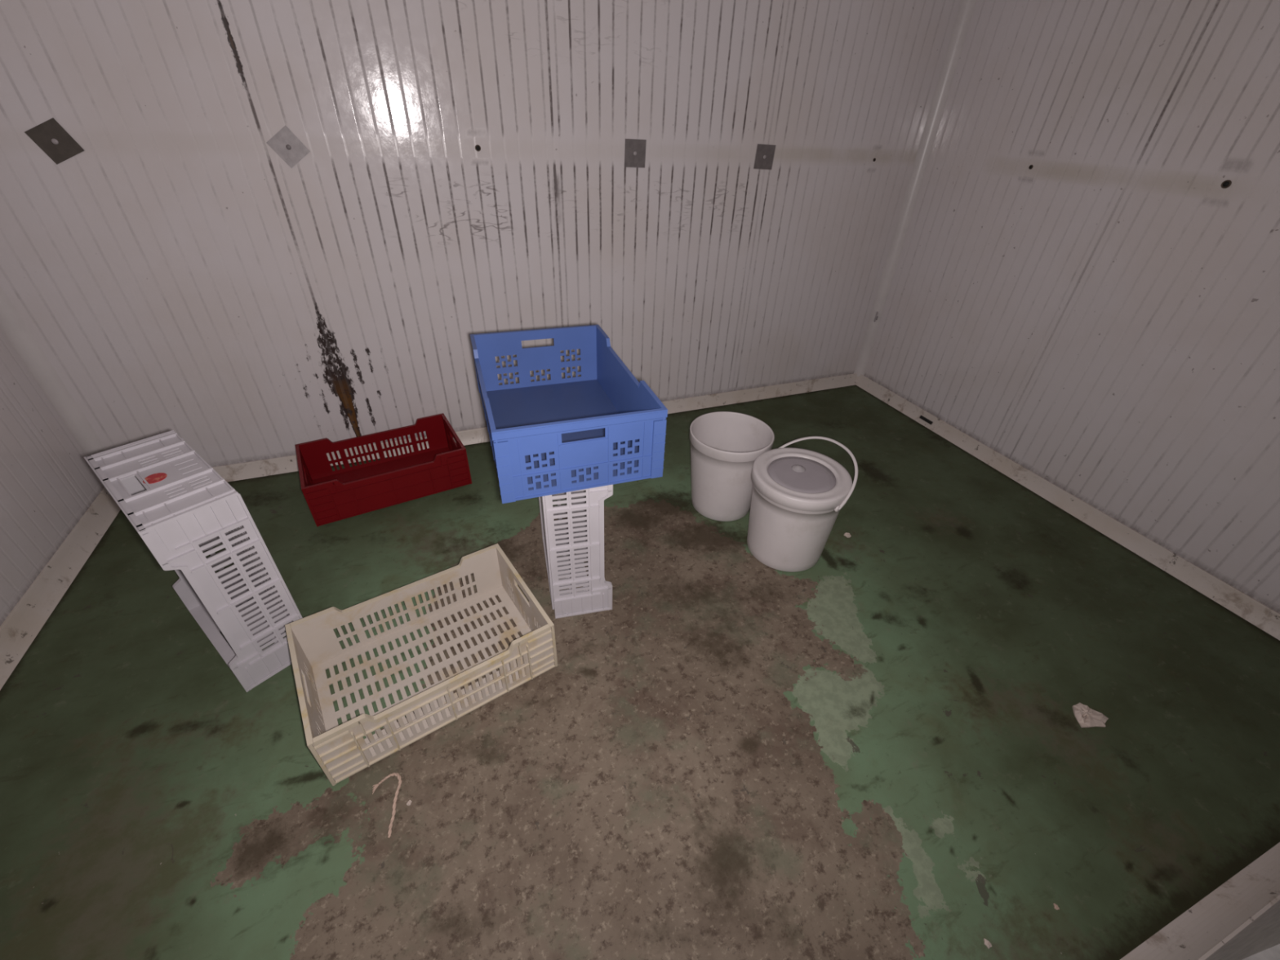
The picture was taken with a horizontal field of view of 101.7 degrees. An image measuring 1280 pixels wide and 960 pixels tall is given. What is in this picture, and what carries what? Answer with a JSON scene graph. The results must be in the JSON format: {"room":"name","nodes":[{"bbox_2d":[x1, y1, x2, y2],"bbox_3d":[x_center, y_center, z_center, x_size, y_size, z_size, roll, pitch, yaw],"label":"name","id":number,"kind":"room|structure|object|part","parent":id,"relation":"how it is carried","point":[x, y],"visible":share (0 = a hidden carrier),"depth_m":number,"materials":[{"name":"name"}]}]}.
{"room":"walk-in cold room","nodes":[
{"label":"walk-in cold room","id":0,"kind":"room"},
{"bbox_2d":[0,329,103,626],"bbox_3d":[-1.700,-0.244,0.499,0.080,2.450,2.532,-11,37,-18],"label":"wall","id":1,"kind":"structure","parent":0,"point":[47,485],"depth_m":1.74,"materials":[{"name":"white metal"}]},
{"bbox_2d":[0,487,120,689],"bbox_3d":[-1.687,0.715,1.197,0.036,0.080,2.532,-11,37,-18],"label":"baseboard","id":2,"kind":"structure","parent":1,"relation":"attached to","point":[22,625],"depth_m":1.71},
{"bbox_2d":[0,0,960,470],"bbox_3d":[-0.352,-1.311,2.103,3.829,2.450,0.080,-11,37,-18],"label":"wall","id":3,"kind":"structure","parent":0,"point":[174,272],"depth_m":2.03,"materials":[{"name":"white metal"}]},
{"bbox_2d":[0,285,106,456],"bbox_3d":[-2.091,-0.952,1.446,0.045,2.405,0.045,-11,37,-18],"label":"trim","id":4,"kind":"structure","parent":3,"relation":"attached to","point":[12,326],"depth_m":1.86,"materials":[{"name":"white metal"}]},
{"bbox_2d":[24,117,84,164],"bbox_3d":[-1.769,-1.023,1.575,0.121,0.120,0.004,-11,37,-18],"label":"wall plate","id":5,"kind":"object","parent":3,"relation":"attached to","point":[49,135],"visible":1,"depth_m":1.57,"materials":[{"name":"metal"}]},
{"bbox_2d":[266,125,310,168],"bbox_3d":[-1.195,-1.132,1.771,0.124,0.124,0.004,-11,37,-18],"label":"wall plate","id":6,"kind":"object","parent":3,"relation":"attached to","point":[287,146],"visible":1,"depth_m":1.77,"materials":[{"name":"grey metal"}]},
{"bbox_2d":[475,144,480,151],"bbox_3d":[-0.612,-1.254,1.967,0.022,0.022,0.008,-11,37,-18],"label":"plug","id":7,"kind":"object","parent":3,"relation":"attached to","point":[477,148],"visible":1,"depth_m":1.97,"materials":[{"name":"black plastic"}]},
{"bbox_2d":[177,373,857,488],"bbox_3d":[-0.373,-0.305,2.744,3.829,0.066,0.032,-11,37,-18],"label":"baseboard","id":8,"kind":"structure","parent":3,"relation":"attached to","point":[262,468],"depth_m":2.92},
{"bbox_2d":[624,138,646,168],"bbox_3d":[-0.020,-1.360,2.169,0.094,0.102,0.004,-11,37,-18],"label":"wall plate","id":9,"kind":"object","parent":3,"relation":"attached to","point":[634,149],"visible":1,"depth_m":2.17,"materials":[{"name":"grey metal"}]},
{"bbox_2d":[753,143,775,169],"bbox_3d":[0.568,-1.470,2.371,0.099,0.099,0.004,-11,37,-18],"label":"wall plate","id":10,"kind":"object","parent":3,"relation":"attached to","point":[764,157],"visible":1,"depth_m":2.37,"materials":[{"name":"grey metal"}]},
{"bbox_2d":[873,311,878,322],"bbox_3d":[1.413,-0.976,3.114,0.015,0.060,0.022,16,37,18],"label":"clip","id":11,"kind":"object","parent":3,"relation":"attached to","point":[877,313],"visible":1,"depth_m":3.11,"materials":[{"name":"grey metal"}]},
{"bbox_2d":[853,0,977,377],"bbox_3d":[1.434,-1.639,2.639,0.045,2.405,0.045,-11,37,-18],"label":"trim","id":12,"kind":"structure","parent":3,"relation":"attached to","point":[966,7],"depth_m":2.68,"materials":[{"name":"white metal"}]},
{"bbox_2d":[0,385,1279,959],"bbox_3d":[0.142,0.543,1.710,3.929,0.100,2.992,-11,37,-18],"label":"floor","id":13,"kind":"structure","parent":0,"point":[877,749],"depth_m":1.36,"materials":[{"name":"green paint"}]},
{"bbox_2d":[84,430,302,692],"bbox_3d":[-1.214,0.227,1.475,0.455,0.593,0.199,26,41,30],"label":"crate","id":14,"kind":"object","parent":13,"relation":"on","point":[177,525],"visible":0.97,"depth_m":1.33,"materials":[{"name":"white plastic"}]},
{"bbox_3d":[-1.156,0.186,1.536,0.433,0.571,0.010,26,41,30],"label":"panel","id":15,"kind":"part","parent":14,"relation":"part of","materials":[{"name":"white plastic"}]},
{"bbox_2d":[295,413,471,526],"bbox_3d":[-1.096,-0.064,2.250,0.610,0.187,0.364,-18,40,-26],"label":"crate","id":16,"kind":"object","parent":13,"relation":"on","point":[330,495],"visible":1,"depth_m":2.23,"materials":[{"name":"red plastic"}]},
{"bbox_3d":[-1.099,0.009,2.301,0.588,0.010,0.342,-18,40,-26],"label":"panel","id":17,"kind":"part","parent":16,"relation":"part of","materials":[{"name":"red plastic"}]},
{"bbox_2d":[372,772,401,838],"bbox_3d":[-0.602,0.774,1.238,0.068,0.010,0.149,-11,37,-18],"label":"cord","id":18,"kind":"object","parent":13,"relation":"on","point":[389,832],"visible":1,"depth_m":1.26,"materials":[{"name":"white plastic"}]},
{"bbox_2d":[406,800,411,805],"bbox_3d":[-0.552,0.772,1.246,0.010,0.006,0.011,19,38,22],"label":"flake","id":19,"kind":"object","parent":13,"relation":"on","point":[409,802],"visible":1,"depth_m":1.25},
{"bbox_2d":[284,543,557,786],"bbox_3d":[-0.610,0.480,1.497,0.612,0.194,0.402,-20,41,-29],"label":"crate","id":20,"kind":"object","parent":13,"relation":"on","point":[341,751],"visible":1,"depth_m":1.50,"materials":[{"name":"beige plastic"}]},
{"bbox_3d":[-0.613,0.556,1.550,0.590,0.010,0.380,-20,41,-29],"label":"panel","id":21,"kind":"part","parent":20,"relation":"part of","materials":[{"name":"beige plastic"}]},
{"bbox_2d":[538,484,613,618],"bbox_3d":[-0.226,0.090,1.724,0.197,0.600,0.400,-6,36,-12],"label":"crate","id":22,"kind":"object","parent":13,"relation":"on","point":[584,533],"visible":0.64,"depth_m":1.61,"materials":[{"name":"white plastic"}]},
{"bbox_3d":[-0.317,0.100,1.704,0.010,0.578,0.378,-6,36,-12],"label":"panel","id":23,"kind":"part","parent":22,"relation":"part of","materials":[{"name":"white plastic"}]},
{"bbox_2d":[470,324,667,503],"bbox_3d":[-0.232,-0.229,1.478,0.409,0.194,0.629,-10,37,-17],"label":"crate","id":24,"kind":"object","parent":22,"relation":"on","point":[602,426],"visible":1,"depth_m":1.46,"materials":[{"name":"plastic"}]},
{"bbox_3d":[-0.236,-0.151,1.532,0.389,0.004,0.608,-10,37,-17],"label":"panel","id":25,"kind":"part","parent":24,"relation":"part of","materials":[{"name":"blue plastic"}]},
{"bbox_2d":[689,411,774,521],"bbox_3d":[0.357,-0.046,2.160,0.332,0.362,0.332,-23,42,-32],"label":"bucket","id":26,"kind":"object","parent":13,"relation":"on","point":[725,446],"visible":0.89,"depth_m":2.11,"materials":[{"name":"white plastic"}]},
{"bbox_2d":[746,435,857,572],"bbox_3d":[0.570,0.087,1.926,0.348,0.426,0.358,-11,37,-18],"label":"bucket","id":27,"kind":"object","parent":13,"relation":"on","point":[798,495],"visible":1,"depth_m":1.84,"materials":[{"name":"white plastic"}]},
{"bbox_3d":[0.573,-0.010,1.855,0.345,0.042,0.345,-11,37,-18],"label":"lid","id":28,"kind":"part","parent":27,"relation":"part of","materials":[{"name":"white plastic"}]},
{"bbox_3d":[0.646,-0.061,1.876,0.177,0.121,0.361,-19,40,-27],"label":"handle","id":29,"kind":"part","parent":27,"relation":"part of","materials":[{"name":"white plastic"}]},
{"bbox_2d":[844,532,851,537],"bbox_3d":[0.843,0.221,2.114,0.029,0.010,0.028,-11,37,-18],"label":"flake","id":30,"kind":"object","parent":13,"relation":"on","point":[847,535],"visible":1,"depth_m":2.11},
{"bbox_2d":[983,938,991,948],"bbox_3d":[0.713,0.950,1.069,0.012,0.007,0.016,-11,37,-18],"label":"flake","id":31,"kind":"object","parent":13,"relation":"on","point":[987,943],"visible":1,"depth_m":1.07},
{"bbox_2d":[1053,903,1059,910],"bbox_3d":[0.899,0.920,1.123,0.010,0.006,0.011,14,37,16],"label":"flake","id":32,"kind":"object","parent":13,"relation":"on","point":[1055,906],"visible":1,"depth_m":1.12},
{"bbox_2d":[1072,702,1108,728],"bbox_3d":[1.290,0.672,1.495,0.095,0.013,0.071,0,35,-3],"label":"paper scrap","id":33,"kind":"object","parent":13,"relation":"on","point":[1086,717],"visible":1,"depth_m":1.49,"materials":[{"name":"white paper"}]},
{"bbox_2d":[864,0,1279,613],"bbox_3d":[1.942,-0.954,1.731,0.080,2.450,2.532,-11,37,-18],"label":"wall","id":34,"kind":"structure","parent":0,"point":[1101,316],"depth_m":2.00,"materials":[{"name":"white metal"}]},
{"bbox_2d":[919,415,933,424],"bbox_3d":[1.598,-0.336,2.910,0.011,0.017,0.084,-11,37,-18],"label":"weep slot","id":35,"kind":"object","parent":34,"relation":"attached to","point":[922,417],"visible":1,"depth_m":2.91,"materials":[{"name":"black"}]},
{"bbox_2d":[855,374,1279,639],"bbox_3d":[1.848,0.032,2.397,0.032,0.066,2.532,-11,37,-18],"label":"baseboard","id":36,"kind":"structure","parent":34,"relation":"attached to","point":[1238,602],"depth_m":2.19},
{"bbox_2d":[1221,179,1231,188],"bbox_3d":[1.909,-0.963,1.695,0.008,0.025,0.025,-11,37,-18],"label":"plug","id":37,"kind":"object","parent":34,"relation":"attached to","point":[1225,184],"visible":1,"depth_m":1.69,"materials":[{"name":"black plastic"}]},
{"bbox_2d":[1204,899,1279,959],"bbox_3d":[0.595,0.116,0.124,3.989,2.450,0.090,-11,37,-18],"label":"wall","id":38,"kind":"structure","parent":0,"point":[1260,940],"depth_m":0.93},
{"bbox_2d":[1120,842,1279,959],"bbox_3d":[1.645,0.834,1.240,1.430,0.066,0.056,-11,37,-18],"label":"baseboard","id":39,"kind":"structure","parent":38,"relation":"attached to","point":[1199,931],"depth_m":1.10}
]}

